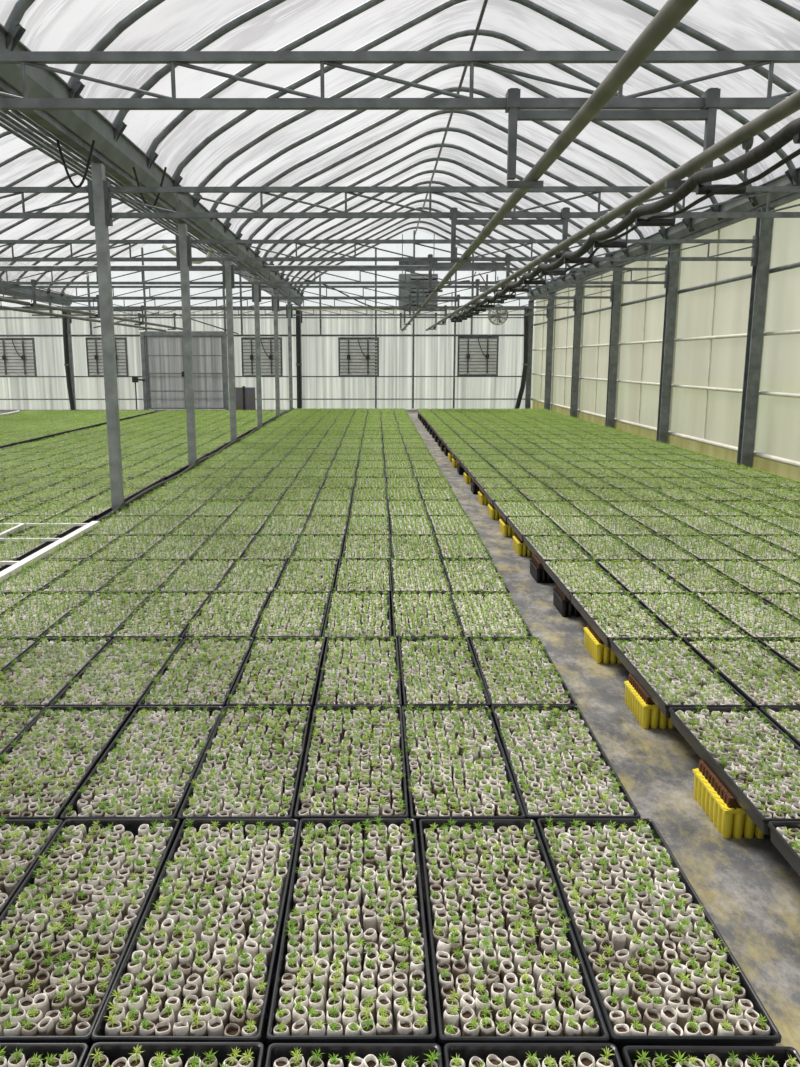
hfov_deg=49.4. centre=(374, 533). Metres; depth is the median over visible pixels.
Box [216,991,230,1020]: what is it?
pot
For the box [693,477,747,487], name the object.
tray
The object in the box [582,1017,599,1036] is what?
pot
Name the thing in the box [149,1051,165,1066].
pot
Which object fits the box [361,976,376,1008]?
pot
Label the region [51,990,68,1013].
pot
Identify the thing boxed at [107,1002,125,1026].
pot
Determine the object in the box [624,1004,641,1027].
pot
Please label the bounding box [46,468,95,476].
tray
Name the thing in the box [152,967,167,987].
pot
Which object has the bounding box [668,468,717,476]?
tray
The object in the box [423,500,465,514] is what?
tray
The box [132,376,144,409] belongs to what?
standpipe
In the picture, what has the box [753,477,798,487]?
tray
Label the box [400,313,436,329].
hanger
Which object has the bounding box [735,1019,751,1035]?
pot
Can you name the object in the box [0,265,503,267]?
pipe
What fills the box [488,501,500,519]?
pack
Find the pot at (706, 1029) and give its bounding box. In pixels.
[697,1022,713,1034]
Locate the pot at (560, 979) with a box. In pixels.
[551,970,565,998]
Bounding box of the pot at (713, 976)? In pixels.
[705,963,720,996]
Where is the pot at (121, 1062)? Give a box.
[111,1057,126,1066]
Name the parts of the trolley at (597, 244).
arm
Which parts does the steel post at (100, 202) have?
truss plate, truss plate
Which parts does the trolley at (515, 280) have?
arm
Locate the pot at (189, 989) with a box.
[183,984,198,1000]
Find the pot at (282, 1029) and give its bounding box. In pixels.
[273,1021,289,1035]
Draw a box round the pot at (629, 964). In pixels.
[623,956,638,981]
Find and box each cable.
[305,280,469,309]
[454,148,799,322]
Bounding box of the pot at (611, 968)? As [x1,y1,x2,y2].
[607,962,622,979]
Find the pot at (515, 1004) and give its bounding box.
[510,993,528,1022]
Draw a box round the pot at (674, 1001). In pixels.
[668,996,683,1009]
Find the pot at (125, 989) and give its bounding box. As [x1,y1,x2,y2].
[117,982,132,1000]
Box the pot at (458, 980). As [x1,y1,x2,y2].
[456,974,470,992]
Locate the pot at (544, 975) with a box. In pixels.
[536,972,552,995]
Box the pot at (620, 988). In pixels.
[613,977,628,1009]
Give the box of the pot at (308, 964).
[301,955,315,984]
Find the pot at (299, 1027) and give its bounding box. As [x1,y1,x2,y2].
[292,1019,307,1035]
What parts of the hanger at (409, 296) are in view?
leg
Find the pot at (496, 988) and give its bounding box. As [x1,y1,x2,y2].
[491,983,505,1003]
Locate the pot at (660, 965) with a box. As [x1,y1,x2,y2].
[654,959,667,978]
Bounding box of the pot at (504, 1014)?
[495,1004,511,1031]
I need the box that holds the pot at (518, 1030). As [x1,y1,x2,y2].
[512,1022,528,1036]
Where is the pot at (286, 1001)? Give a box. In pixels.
[278,993,293,1018]
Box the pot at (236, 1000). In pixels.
[231,991,245,1016]
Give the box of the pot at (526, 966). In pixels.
[517,958,531,984]
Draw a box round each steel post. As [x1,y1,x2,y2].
[67,312,75,409]
[87,163,123,510]
[175,224,196,466]
[222,256,236,445]
[252,276,262,429]
[271,289,279,417]
[286,300,292,409]
[300,311,302,408]
[525,300,533,408]
[544,292,554,409]
[570,284,582,417]
[605,266,622,427]
[656,244,680,443]
[737,208,773,467]
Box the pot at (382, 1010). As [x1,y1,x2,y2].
[377,1005,392,1027]
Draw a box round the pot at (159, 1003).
[146,992,162,1012]
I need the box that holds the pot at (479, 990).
[473,981,488,999]
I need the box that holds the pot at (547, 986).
[539,974,556,999]
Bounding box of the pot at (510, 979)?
[504,973,517,998]
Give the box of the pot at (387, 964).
[380,960,393,976]
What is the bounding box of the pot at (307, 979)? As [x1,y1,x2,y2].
[297,966,310,992]
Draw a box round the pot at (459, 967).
[452,960,466,985]
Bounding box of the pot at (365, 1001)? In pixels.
[360,994,376,1020]
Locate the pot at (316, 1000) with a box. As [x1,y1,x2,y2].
[309,991,324,1013]
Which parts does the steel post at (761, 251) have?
truss plate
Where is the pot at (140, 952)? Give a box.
[131,950,146,970]
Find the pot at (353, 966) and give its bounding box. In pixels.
[347,956,360,978]
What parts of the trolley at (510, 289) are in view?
arm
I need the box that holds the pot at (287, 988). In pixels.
[279,984,294,999]
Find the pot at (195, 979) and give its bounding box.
[187,973,201,996]
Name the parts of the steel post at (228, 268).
truss plate, truss plate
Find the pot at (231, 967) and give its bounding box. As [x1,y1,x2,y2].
[222,956,237,977]
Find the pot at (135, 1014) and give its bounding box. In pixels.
[125,1006,140,1035]
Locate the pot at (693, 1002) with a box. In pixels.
[687,997,703,1020]
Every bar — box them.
[93,312,157,327]
[181,316,237,333]
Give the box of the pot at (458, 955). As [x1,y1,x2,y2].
[451,949,464,972]
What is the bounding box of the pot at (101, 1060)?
[89,1049,109,1066]
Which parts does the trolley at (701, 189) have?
arm, rod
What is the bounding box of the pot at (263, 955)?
[253,953,267,971]
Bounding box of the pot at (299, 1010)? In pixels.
[292,1000,307,1027]
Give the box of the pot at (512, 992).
[507,986,525,1009]
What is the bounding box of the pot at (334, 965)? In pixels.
[330,957,343,974]
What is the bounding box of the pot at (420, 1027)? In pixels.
[413,1015,427,1034]
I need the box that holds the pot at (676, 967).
[670,957,685,984]
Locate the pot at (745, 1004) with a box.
[737,999,753,1018]
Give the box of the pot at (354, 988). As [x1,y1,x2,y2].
[344,984,358,999]
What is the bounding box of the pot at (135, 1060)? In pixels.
[127,1045,143,1066]
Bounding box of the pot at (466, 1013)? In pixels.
[460,1006,475,1033]
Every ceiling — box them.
[0,154,151,288]
[94,0,799,284]
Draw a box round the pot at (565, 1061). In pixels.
[559,1052,576,1066]
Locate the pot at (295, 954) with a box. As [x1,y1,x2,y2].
[286,948,299,971]
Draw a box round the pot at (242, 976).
[234,973,248,996]
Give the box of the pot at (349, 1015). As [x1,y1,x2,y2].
[342,1003,357,1033]
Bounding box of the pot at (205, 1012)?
[197,1001,211,1033]
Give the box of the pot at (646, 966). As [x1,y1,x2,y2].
[638,954,653,976]
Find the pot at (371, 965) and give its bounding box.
[363,959,377,983]
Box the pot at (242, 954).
[236,949,252,967]
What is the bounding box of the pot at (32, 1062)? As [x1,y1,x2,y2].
[25,1053,42,1066]
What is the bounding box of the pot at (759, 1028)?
[752,1014,769,1035]
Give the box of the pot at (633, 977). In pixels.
[626,969,641,996]
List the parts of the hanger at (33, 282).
leg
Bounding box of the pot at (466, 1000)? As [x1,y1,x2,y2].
[460,994,474,1012]
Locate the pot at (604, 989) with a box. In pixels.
[598,981,611,1001]
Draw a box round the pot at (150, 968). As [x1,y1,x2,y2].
[142,956,156,978]
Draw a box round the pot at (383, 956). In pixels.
[377,949,391,970]
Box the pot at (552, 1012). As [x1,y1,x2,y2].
[545,1006,560,1025]
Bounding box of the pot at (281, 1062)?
[273,1057,288,1066]
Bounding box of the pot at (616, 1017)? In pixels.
[609,1010,624,1030]
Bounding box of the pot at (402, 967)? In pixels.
[395,961,408,978]
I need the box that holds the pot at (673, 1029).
[666,1023,683,1034]
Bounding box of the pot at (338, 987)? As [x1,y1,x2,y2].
[329,974,343,1007]
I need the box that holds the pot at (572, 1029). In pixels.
[565,1016,581,1036]
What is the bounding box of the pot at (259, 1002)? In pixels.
[248,999,263,1011]
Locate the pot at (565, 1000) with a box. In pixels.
[558,992,573,1024]
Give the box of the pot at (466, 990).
[457,974,471,1009]
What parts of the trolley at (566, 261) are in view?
arm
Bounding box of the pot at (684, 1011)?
[676,1005,690,1031]
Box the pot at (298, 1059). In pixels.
[289,1047,305,1066]
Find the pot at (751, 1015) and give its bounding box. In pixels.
[744,1009,759,1026]
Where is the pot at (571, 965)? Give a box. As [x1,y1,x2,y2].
[564,958,579,983]
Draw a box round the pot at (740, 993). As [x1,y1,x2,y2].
[729,982,745,1008]
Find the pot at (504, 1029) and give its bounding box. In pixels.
[495,1020,511,1036]
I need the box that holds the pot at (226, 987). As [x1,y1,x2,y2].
[217,978,232,1000]
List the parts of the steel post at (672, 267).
truss plate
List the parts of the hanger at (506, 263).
leg, leg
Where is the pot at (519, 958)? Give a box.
[514,948,528,974]
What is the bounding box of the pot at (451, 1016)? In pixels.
[442,1003,459,1032]
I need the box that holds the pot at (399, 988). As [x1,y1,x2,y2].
[393,982,407,1000]
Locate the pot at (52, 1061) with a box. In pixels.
[45,1053,62,1066]
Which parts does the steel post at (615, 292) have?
truss plate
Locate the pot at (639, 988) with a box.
[632,978,647,1003]
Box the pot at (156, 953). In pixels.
[147,945,161,967]
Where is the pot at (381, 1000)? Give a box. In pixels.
[376,995,390,1012]
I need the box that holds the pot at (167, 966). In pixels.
[157,956,171,985]
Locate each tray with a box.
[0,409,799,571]
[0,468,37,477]
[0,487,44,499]
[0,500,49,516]
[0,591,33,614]
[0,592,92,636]
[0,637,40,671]
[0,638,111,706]
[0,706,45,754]
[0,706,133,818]
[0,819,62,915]
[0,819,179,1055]
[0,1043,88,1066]
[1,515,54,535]
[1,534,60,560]
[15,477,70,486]
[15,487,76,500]
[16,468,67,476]
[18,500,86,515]
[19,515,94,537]
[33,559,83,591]
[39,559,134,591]
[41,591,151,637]
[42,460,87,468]
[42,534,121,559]
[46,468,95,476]
[49,477,102,487]
[50,638,182,712]
[51,487,109,500]
[60,706,223,821]
[61,500,124,520]
[70,460,108,468]
[83,1042,264,1066]
[89,487,145,502]
[89,534,165,558]
[91,819,298,1042]
[100,515,149,533]
[100,559,185,592]
[107,468,153,476]
[110,591,211,638]
[118,500,170,513]
[124,477,164,488]
[125,515,190,534]
[132,460,168,468]
[138,487,190,499]
[138,637,253,706]
[139,468,182,480]
[139,534,210,558]
[152,500,207,516]
[157,460,187,470]
[159,559,235,591]
[170,516,229,534]
[175,487,221,500]
[177,706,310,825]
[181,591,270,638]
[186,448,218,455]
[189,535,255,560]
[191,500,243,515]
[196,477,236,486]
[212,487,254,499]
[213,515,269,534]
[215,559,286,597]
[226,477,266,488]
[226,637,325,715]
[232,500,279,514]
[237,468,273,476]
[241,534,299,563]
[245,487,287,499]
[252,591,329,640]
[258,477,296,487]
[258,515,308,534]
[265,1043,442,1066]
[266,818,435,1044]
[272,499,315,515]
[274,559,337,599]
[281,487,320,501]
[290,477,325,489]
[291,534,343,564]
[294,705,408,822]
[302,515,348,539]
[304,460,332,468]
[310,500,350,514]
[315,637,401,706]
[316,487,352,499]
[322,592,391,646]
[323,477,355,490]
[326,468,356,477]
[334,559,391,598]
[342,534,390,558]
[346,515,389,535]
[350,500,387,514]
[352,487,386,499]
[355,477,386,486]
[356,468,384,476]
[360,448,382,453]
[385,460,411,467]
[385,468,413,480]
[386,487,421,501]
[388,500,427,515]
[390,515,434,535]
[390,534,441,560]
[390,559,450,591]
[391,592,462,642]
[398,637,489,706]
[402,706,525,832]
[416,477,451,488]
[418,487,457,499]
[419,819,608,1056]
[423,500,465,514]
[429,515,478,533]
[435,534,491,558]
[442,559,509,592]
[443,1043,623,1066]
[449,448,475,457]
[450,592,532,645]
[454,454,482,463]
[460,461,491,471]
[466,468,498,480]
[470,637,576,715]
[474,477,512,491]
[482,488,526,505]
[486,461,519,469]
[491,705,640,830]
[493,500,542,521]
[504,454,536,460]
[505,477,546,488]
[506,516,563,541]
[516,487,563,501]
[523,535,591,566]
[524,468,562,477]
[530,500,583,517]
[536,477,580,488]
[537,818,781,1057]
[542,560,626,600]
[547,515,610,535]
[550,488,600,501]
[552,468,593,476]
[555,454,590,460]
[566,477,614,488]
[566,500,624,516]
[568,461,605,468]
[569,535,644,563]
[570,592,675,647]
[585,488,637,501]
[588,515,656,535]
[596,560,687,595]
[598,477,648,487]
[605,500,667,516]
[609,638,751,717]
[610,468,655,477]
[615,535,697,560]
[617,488,674,499]
[620,460,662,468]
[622,1046,799,1066]
[628,477,678,487]
[631,516,704,536]
[631,592,748,641]
[638,468,682,476]
[642,500,706,516]
[646,460,689,467]
[648,559,749,593]
[651,487,711,500]
[655,454,694,461]
[660,477,715,488]
[662,535,747,560]
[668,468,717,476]
[669,707,799,834]
[671,515,747,535]
[678,500,747,515]
[684,638,799,710]
[685,487,748,500]
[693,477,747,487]
[693,592,799,641]
[702,560,799,593]
[708,535,799,560]
[712,515,795,535]
[718,500,790,517]
[719,488,785,500]
[721,477,780,487]
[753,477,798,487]
[753,487,799,500]
[753,515,799,534]
[754,560,799,584]
[755,500,797,516]
[755,535,799,556]
[755,592,799,621]
[758,638,799,671]
[760,707,799,746]
[768,821,799,875]
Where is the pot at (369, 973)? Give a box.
[360,970,374,991]
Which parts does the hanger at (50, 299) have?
leg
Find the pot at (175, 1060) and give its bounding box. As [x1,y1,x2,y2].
[165,1049,182,1066]
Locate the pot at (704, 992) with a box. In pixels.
[697,978,712,1009]
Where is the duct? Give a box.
[162,244,212,263]
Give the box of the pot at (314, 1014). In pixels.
[306,1007,324,1028]
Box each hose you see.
[0,410,19,415]
[0,413,154,449]
[95,408,293,521]
[450,117,799,319]
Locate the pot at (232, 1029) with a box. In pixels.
[224,1023,240,1035]
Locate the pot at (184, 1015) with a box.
[178,999,193,1035]
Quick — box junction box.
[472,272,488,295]
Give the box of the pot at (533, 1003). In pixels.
[525,994,540,1013]
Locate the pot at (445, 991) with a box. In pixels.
[440,985,455,1009]
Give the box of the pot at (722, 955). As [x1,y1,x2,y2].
[711,946,727,962]
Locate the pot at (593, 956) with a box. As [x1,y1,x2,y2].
[588,952,600,967]
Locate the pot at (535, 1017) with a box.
[528,1010,542,1035]
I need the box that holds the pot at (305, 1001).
[294,988,308,1013]
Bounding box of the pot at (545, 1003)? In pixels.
[540,986,555,1022]
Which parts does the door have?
panel, panel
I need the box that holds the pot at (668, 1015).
[660,1005,676,1032]
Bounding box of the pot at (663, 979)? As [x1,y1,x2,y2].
[657,972,671,997]
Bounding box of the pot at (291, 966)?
[285,956,298,984]
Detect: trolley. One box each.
[479,292,495,307]
[487,284,505,302]
[497,278,516,297]
[509,270,530,291]
[523,263,547,284]
[541,247,568,274]
[564,231,595,263]
[594,210,630,247]
[635,188,677,225]
[695,137,753,194]
[793,133,799,143]
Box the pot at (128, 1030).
[120,1016,137,1035]
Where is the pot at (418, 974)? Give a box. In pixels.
[409,970,424,994]
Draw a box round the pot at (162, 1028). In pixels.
[155,1022,171,1035]
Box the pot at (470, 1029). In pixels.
[462,1016,479,1036]
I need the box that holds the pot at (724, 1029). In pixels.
[717,1019,734,1035]
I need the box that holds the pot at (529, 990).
[522,983,535,1002]
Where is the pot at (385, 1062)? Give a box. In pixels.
[378,1052,396,1066]
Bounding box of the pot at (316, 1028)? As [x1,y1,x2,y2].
[309,1017,325,1034]
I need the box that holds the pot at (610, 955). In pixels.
[602,944,616,971]
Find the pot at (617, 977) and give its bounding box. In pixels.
[610,965,627,995]
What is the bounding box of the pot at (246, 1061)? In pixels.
[238,1049,253,1066]
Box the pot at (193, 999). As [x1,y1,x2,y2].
[183,995,197,1014]
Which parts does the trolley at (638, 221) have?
arm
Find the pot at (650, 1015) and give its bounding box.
[642,1008,660,1034]
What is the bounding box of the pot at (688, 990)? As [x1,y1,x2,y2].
[680,973,695,1004]
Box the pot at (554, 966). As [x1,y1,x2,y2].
[548,954,561,975]
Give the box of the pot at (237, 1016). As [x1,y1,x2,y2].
[230,1001,245,1035]
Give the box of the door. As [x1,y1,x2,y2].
[140,331,228,409]
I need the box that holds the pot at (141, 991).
[130,985,148,1009]
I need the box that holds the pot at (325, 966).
[316,959,329,984]
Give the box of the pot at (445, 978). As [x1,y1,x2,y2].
[439,968,453,995]
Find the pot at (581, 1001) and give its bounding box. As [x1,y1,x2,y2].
[575,994,590,1011]
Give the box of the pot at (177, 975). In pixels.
[168,967,184,995]
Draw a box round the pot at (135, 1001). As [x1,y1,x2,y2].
[128,993,144,1019]
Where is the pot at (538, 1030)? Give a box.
[531,1024,546,1036]
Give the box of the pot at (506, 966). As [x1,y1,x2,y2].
[500,959,514,983]
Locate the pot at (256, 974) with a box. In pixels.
[250,965,264,996]
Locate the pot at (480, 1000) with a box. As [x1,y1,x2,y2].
[475,992,490,1020]
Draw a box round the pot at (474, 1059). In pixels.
[469,1056,485,1066]
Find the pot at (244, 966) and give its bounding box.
[238,953,251,983]
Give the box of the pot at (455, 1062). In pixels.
[449,1053,464,1066]
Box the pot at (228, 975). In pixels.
[219,971,233,987]
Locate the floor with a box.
[0,410,799,1066]
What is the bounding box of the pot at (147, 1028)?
[139,1017,154,1035]
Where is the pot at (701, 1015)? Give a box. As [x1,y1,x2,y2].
[691,1007,707,1023]
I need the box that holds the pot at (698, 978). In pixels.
[690,966,706,996]
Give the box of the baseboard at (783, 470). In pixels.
[532,400,799,480]
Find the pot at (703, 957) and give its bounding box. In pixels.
[694,950,709,973]
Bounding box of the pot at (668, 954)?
[663,949,678,975]
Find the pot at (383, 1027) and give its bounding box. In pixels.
[376,1013,392,1034]
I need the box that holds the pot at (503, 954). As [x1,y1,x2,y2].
[497,945,511,965]
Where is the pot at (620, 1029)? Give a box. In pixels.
[614,1024,629,1034]
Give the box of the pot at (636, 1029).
[630,1018,646,1034]
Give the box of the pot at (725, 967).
[717,960,732,982]
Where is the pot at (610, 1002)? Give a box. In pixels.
[604,992,618,1016]
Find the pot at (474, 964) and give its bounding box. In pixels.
[469,955,482,984]
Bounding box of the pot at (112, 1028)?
[105,1011,121,1035]
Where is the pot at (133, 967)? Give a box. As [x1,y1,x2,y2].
[127,953,142,982]
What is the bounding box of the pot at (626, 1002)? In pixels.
[621,993,636,1022]
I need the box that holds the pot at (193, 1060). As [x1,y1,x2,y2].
[185,1052,201,1066]
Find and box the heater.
[398,234,437,305]
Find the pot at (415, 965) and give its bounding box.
[409,950,424,977]
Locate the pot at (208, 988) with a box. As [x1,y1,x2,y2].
[202,975,217,1009]
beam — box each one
[0,23,303,305]
[0,281,72,305]
[527,167,799,300]
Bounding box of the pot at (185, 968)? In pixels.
[177,963,190,984]
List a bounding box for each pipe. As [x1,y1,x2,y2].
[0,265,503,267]
[0,297,182,329]
[0,305,165,331]
[62,311,74,409]
[295,309,301,408]
[296,293,452,309]
[401,0,698,331]
[426,90,799,330]
[515,309,529,408]
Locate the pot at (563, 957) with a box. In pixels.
[558,948,572,974]
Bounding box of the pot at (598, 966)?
[592,953,606,976]
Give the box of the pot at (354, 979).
[346,973,359,992]
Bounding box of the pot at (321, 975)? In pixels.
[312,964,327,993]
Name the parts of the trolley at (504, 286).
arm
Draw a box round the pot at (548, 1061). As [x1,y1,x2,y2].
[542,1055,557,1066]
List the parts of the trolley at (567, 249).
arm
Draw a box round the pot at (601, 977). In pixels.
[595,968,610,984]
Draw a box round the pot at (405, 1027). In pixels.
[397,1019,412,1034]
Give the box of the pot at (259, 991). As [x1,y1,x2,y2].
[252,978,266,1000]
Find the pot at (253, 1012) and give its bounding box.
[246,1002,260,1030]
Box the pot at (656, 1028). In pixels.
[648,1019,665,1034]
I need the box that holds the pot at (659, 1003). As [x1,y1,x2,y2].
[650,993,665,1013]
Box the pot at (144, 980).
[135,971,152,996]
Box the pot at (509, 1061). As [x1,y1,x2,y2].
[503,1056,520,1066]
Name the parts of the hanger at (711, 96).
leg, leg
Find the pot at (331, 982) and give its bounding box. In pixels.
[329,966,343,988]
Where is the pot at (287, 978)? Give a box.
[281,973,295,987]
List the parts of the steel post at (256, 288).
truss plate, truss plate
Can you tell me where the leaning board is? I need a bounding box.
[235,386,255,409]
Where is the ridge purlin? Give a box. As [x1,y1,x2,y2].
[415,0,487,233]
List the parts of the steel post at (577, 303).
truss plate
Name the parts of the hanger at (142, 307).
leg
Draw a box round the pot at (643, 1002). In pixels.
[637,992,653,1020]
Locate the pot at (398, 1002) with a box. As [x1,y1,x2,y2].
[394,994,408,1020]
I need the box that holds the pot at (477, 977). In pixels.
[472,967,486,994]
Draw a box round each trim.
[0,309,523,309]
[0,317,523,318]
[0,334,523,336]
[0,399,524,399]
[37,376,521,376]
[86,271,92,335]
[141,247,146,330]
[222,256,225,331]
[239,272,242,335]
[319,272,321,335]
[375,247,376,408]
[412,230,414,408]
[453,247,456,408]
[471,261,473,335]
[531,398,799,467]
[532,373,799,397]
[533,262,799,325]
[533,329,799,350]
[540,299,544,399]
[550,292,556,410]
[563,288,568,405]
[577,284,584,418]
[595,275,601,412]
[614,266,624,428]
[638,261,648,423]
[668,244,681,443]
[703,229,719,438]
[753,208,774,464]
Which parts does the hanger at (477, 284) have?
leg, leg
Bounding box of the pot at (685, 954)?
[679,944,694,965]
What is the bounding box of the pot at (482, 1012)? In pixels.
[477,1004,492,1024]
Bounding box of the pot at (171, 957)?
[162,943,176,970]
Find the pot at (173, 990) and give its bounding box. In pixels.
[164,978,181,1007]
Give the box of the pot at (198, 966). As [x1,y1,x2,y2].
[192,953,206,984]
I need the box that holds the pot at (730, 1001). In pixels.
[719,988,734,1013]
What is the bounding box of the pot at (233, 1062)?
[222,1047,242,1066]
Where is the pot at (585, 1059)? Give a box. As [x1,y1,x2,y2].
[577,1052,594,1066]
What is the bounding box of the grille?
[411,275,436,305]
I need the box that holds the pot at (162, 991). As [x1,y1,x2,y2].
[151,984,166,1007]
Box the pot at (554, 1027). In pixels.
[546,1016,562,1036]
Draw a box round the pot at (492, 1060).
[486,1054,502,1066]
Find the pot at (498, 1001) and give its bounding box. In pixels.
[490,992,504,1022]
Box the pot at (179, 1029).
[173,1021,188,1035]
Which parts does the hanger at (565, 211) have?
leg, leg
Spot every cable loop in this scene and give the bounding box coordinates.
[56,140,94,187]
[132,167,166,208]
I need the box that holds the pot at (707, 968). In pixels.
[703,953,720,975]
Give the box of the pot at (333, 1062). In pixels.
[327,1054,343,1066]
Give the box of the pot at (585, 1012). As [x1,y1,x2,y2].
[579,1005,593,1029]
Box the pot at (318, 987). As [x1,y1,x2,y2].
[311,979,325,1008]
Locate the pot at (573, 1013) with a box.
[563,1004,578,1032]
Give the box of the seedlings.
[0,408,799,1066]
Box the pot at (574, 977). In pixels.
[568,969,582,987]
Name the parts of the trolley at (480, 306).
arm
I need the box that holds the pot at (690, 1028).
[684,1017,700,1034]
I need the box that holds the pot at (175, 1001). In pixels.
[165,997,180,1022]
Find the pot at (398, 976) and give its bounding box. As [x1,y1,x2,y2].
[393,972,407,990]
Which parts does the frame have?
rail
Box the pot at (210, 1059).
[202,1050,217,1066]
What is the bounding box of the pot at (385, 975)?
[378,970,392,988]
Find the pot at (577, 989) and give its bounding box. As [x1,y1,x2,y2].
[571,982,585,1007]
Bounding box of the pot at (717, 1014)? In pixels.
[709,1008,726,1034]
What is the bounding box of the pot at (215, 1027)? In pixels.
[207,1017,223,1035]
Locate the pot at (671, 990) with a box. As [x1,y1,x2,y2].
[664,985,680,1005]
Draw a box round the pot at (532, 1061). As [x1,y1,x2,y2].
[523,1052,540,1066]
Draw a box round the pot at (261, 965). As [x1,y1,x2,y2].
[252,955,266,986]
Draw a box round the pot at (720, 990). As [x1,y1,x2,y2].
[714,979,730,999]
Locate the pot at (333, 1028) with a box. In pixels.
[327,1020,342,1034]
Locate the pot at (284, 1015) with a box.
[275,1008,290,1032]
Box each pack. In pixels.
[444,446,448,455]
[448,451,452,461]
[452,457,457,467]
[457,462,464,474]
[463,471,471,483]
[470,479,479,493]
[478,489,488,504]
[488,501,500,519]
[499,516,514,536]
[513,533,533,555]
[529,555,554,582]
[553,584,582,616]
[583,623,620,663]
[624,674,674,728]
[692,760,764,838]
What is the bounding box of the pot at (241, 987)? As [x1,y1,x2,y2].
[232,978,246,1005]
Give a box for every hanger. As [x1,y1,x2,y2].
[0,279,36,307]
[48,295,99,317]
[113,305,143,324]
[138,313,175,329]
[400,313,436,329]
[403,305,446,324]
[408,295,459,317]
[416,279,479,307]
[428,254,510,291]
[450,207,569,262]
[505,88,720,187]
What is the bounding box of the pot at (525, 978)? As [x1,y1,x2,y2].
[520,971,534,988]
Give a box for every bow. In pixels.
[0,128,65,143]
[0,144,85,166]
[0,170,125,212]
[0,182,121,234]
[0,193,145,253]
[0,199,155,281]
[4,0,34,50]
[4,158,105,186]
[16,207,157,288]
[35,218,178,288]
[47,221,188,294]
[60,227,198,296]
[68,0,164,97]
[112,0,799,141]
[146,0,796,169]
[172,0,799,186]
[193,29,757,207]
[209,64,722,221]
[223,87,693,232]
[236,110,667,239]
[246,127,647,251]
[255,143,629,256]
[263,157,613,264]
[269,170,598,267]
[275,180,585,275]
[280,193,575,279]
[285,199,564,280]
[290,207,555,285]
[294,218,548,290]
[297,220,540,294]
[300,226,533,295]
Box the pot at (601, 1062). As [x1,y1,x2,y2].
[596,1047,613,1066]
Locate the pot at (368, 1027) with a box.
[360,1016,376,1034]
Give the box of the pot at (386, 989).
[377,980,392,1002]
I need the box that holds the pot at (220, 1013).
[211,1005,227,1030]
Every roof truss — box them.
[0,50,799,109]
[0,187,89,218]
[0,240,175,261]
[0,268,222,284]
[0,286,251,298]
[0,299,271,308]
[30,306,285,315]
[110,186,799,218]
[191,239,754,260]
[234,268,665,284]
[261,285,611,298]
[280,299,573,308]
[293,306,546,315]
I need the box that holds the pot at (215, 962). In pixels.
[206,958,220,977]
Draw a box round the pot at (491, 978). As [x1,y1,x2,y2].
[486,974,499,997]
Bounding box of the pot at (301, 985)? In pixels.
[293,972,309,998]
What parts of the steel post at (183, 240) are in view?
truss plate, truss plate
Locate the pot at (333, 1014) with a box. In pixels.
[326,1003,341,1026]
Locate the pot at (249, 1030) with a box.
[242,1018,257,1035]
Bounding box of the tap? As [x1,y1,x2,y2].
[132,376,144,382]
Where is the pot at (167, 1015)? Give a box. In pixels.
[159,1003,174,1033]
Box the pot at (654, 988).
[646,983,661,997]
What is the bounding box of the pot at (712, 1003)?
[705,995,724,1023]
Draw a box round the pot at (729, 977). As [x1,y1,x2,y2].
[723,966,740,987]
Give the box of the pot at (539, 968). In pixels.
[533,954,547,985]
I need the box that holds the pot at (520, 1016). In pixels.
[512,1003,528,1027]
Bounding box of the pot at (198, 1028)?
[189,1011,206,1035]
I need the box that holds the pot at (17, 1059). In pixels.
[7,1047,25,1066]
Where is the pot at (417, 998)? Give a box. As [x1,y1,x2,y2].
[411,993,426,1011]
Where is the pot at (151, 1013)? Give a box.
[143,996,159,1026]
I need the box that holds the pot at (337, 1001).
[326,990,341,1014]
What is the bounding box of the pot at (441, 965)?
[436,962,450,985]
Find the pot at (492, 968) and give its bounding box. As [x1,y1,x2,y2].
[486,960,500,977]
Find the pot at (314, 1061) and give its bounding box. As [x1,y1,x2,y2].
[307,1048,323,1066]
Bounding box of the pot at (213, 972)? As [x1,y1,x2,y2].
[204,965,218,995]
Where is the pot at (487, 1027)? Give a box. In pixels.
[479,1015,494,1036]
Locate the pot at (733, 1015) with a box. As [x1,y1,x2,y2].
[726,1003,742,1029]
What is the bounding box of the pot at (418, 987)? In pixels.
[411,978,425,1004]
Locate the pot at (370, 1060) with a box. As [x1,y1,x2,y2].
[364,1054,379,1066]
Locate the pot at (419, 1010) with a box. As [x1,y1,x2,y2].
[410,1001,427,1023]
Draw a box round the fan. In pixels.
[488,277,507,324]
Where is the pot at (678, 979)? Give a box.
[673,971,686,988]
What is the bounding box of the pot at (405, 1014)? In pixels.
[397,1000,412,1030]
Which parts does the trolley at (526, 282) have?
arm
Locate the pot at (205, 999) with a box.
[196,996,210,1015]
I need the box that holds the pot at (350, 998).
[343,989,358,1018]
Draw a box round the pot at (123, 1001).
[110,990,128,1016]
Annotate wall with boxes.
[0,309,534,409]
[532,199,799,461]
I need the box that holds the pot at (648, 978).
[641,975,656,984]
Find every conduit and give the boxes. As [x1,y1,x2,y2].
[0,111,286,301]
[0,116,283,301]
[0,122,280,300]
[1,110,286,300]
[1,116,177,231]
[10,110,291,302]
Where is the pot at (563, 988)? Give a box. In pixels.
[556,980,572,1007]
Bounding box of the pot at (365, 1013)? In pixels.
[358,1003,374,1025]
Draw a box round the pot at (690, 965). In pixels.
[685,955,699,980]
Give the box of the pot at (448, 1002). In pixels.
[442,990,458,1017]
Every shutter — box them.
[0,338,36,376]
[85,337,128,376]
[241,337,282,376]
[338,337,378,376]
[457,336,498,375]
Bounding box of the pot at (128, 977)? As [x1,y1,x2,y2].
[120,973,135,992]
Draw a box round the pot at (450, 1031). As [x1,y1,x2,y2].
[444,1023,460,1036]
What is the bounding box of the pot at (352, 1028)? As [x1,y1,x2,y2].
[345,1021,361,1034]
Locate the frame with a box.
[0,521,99,582]

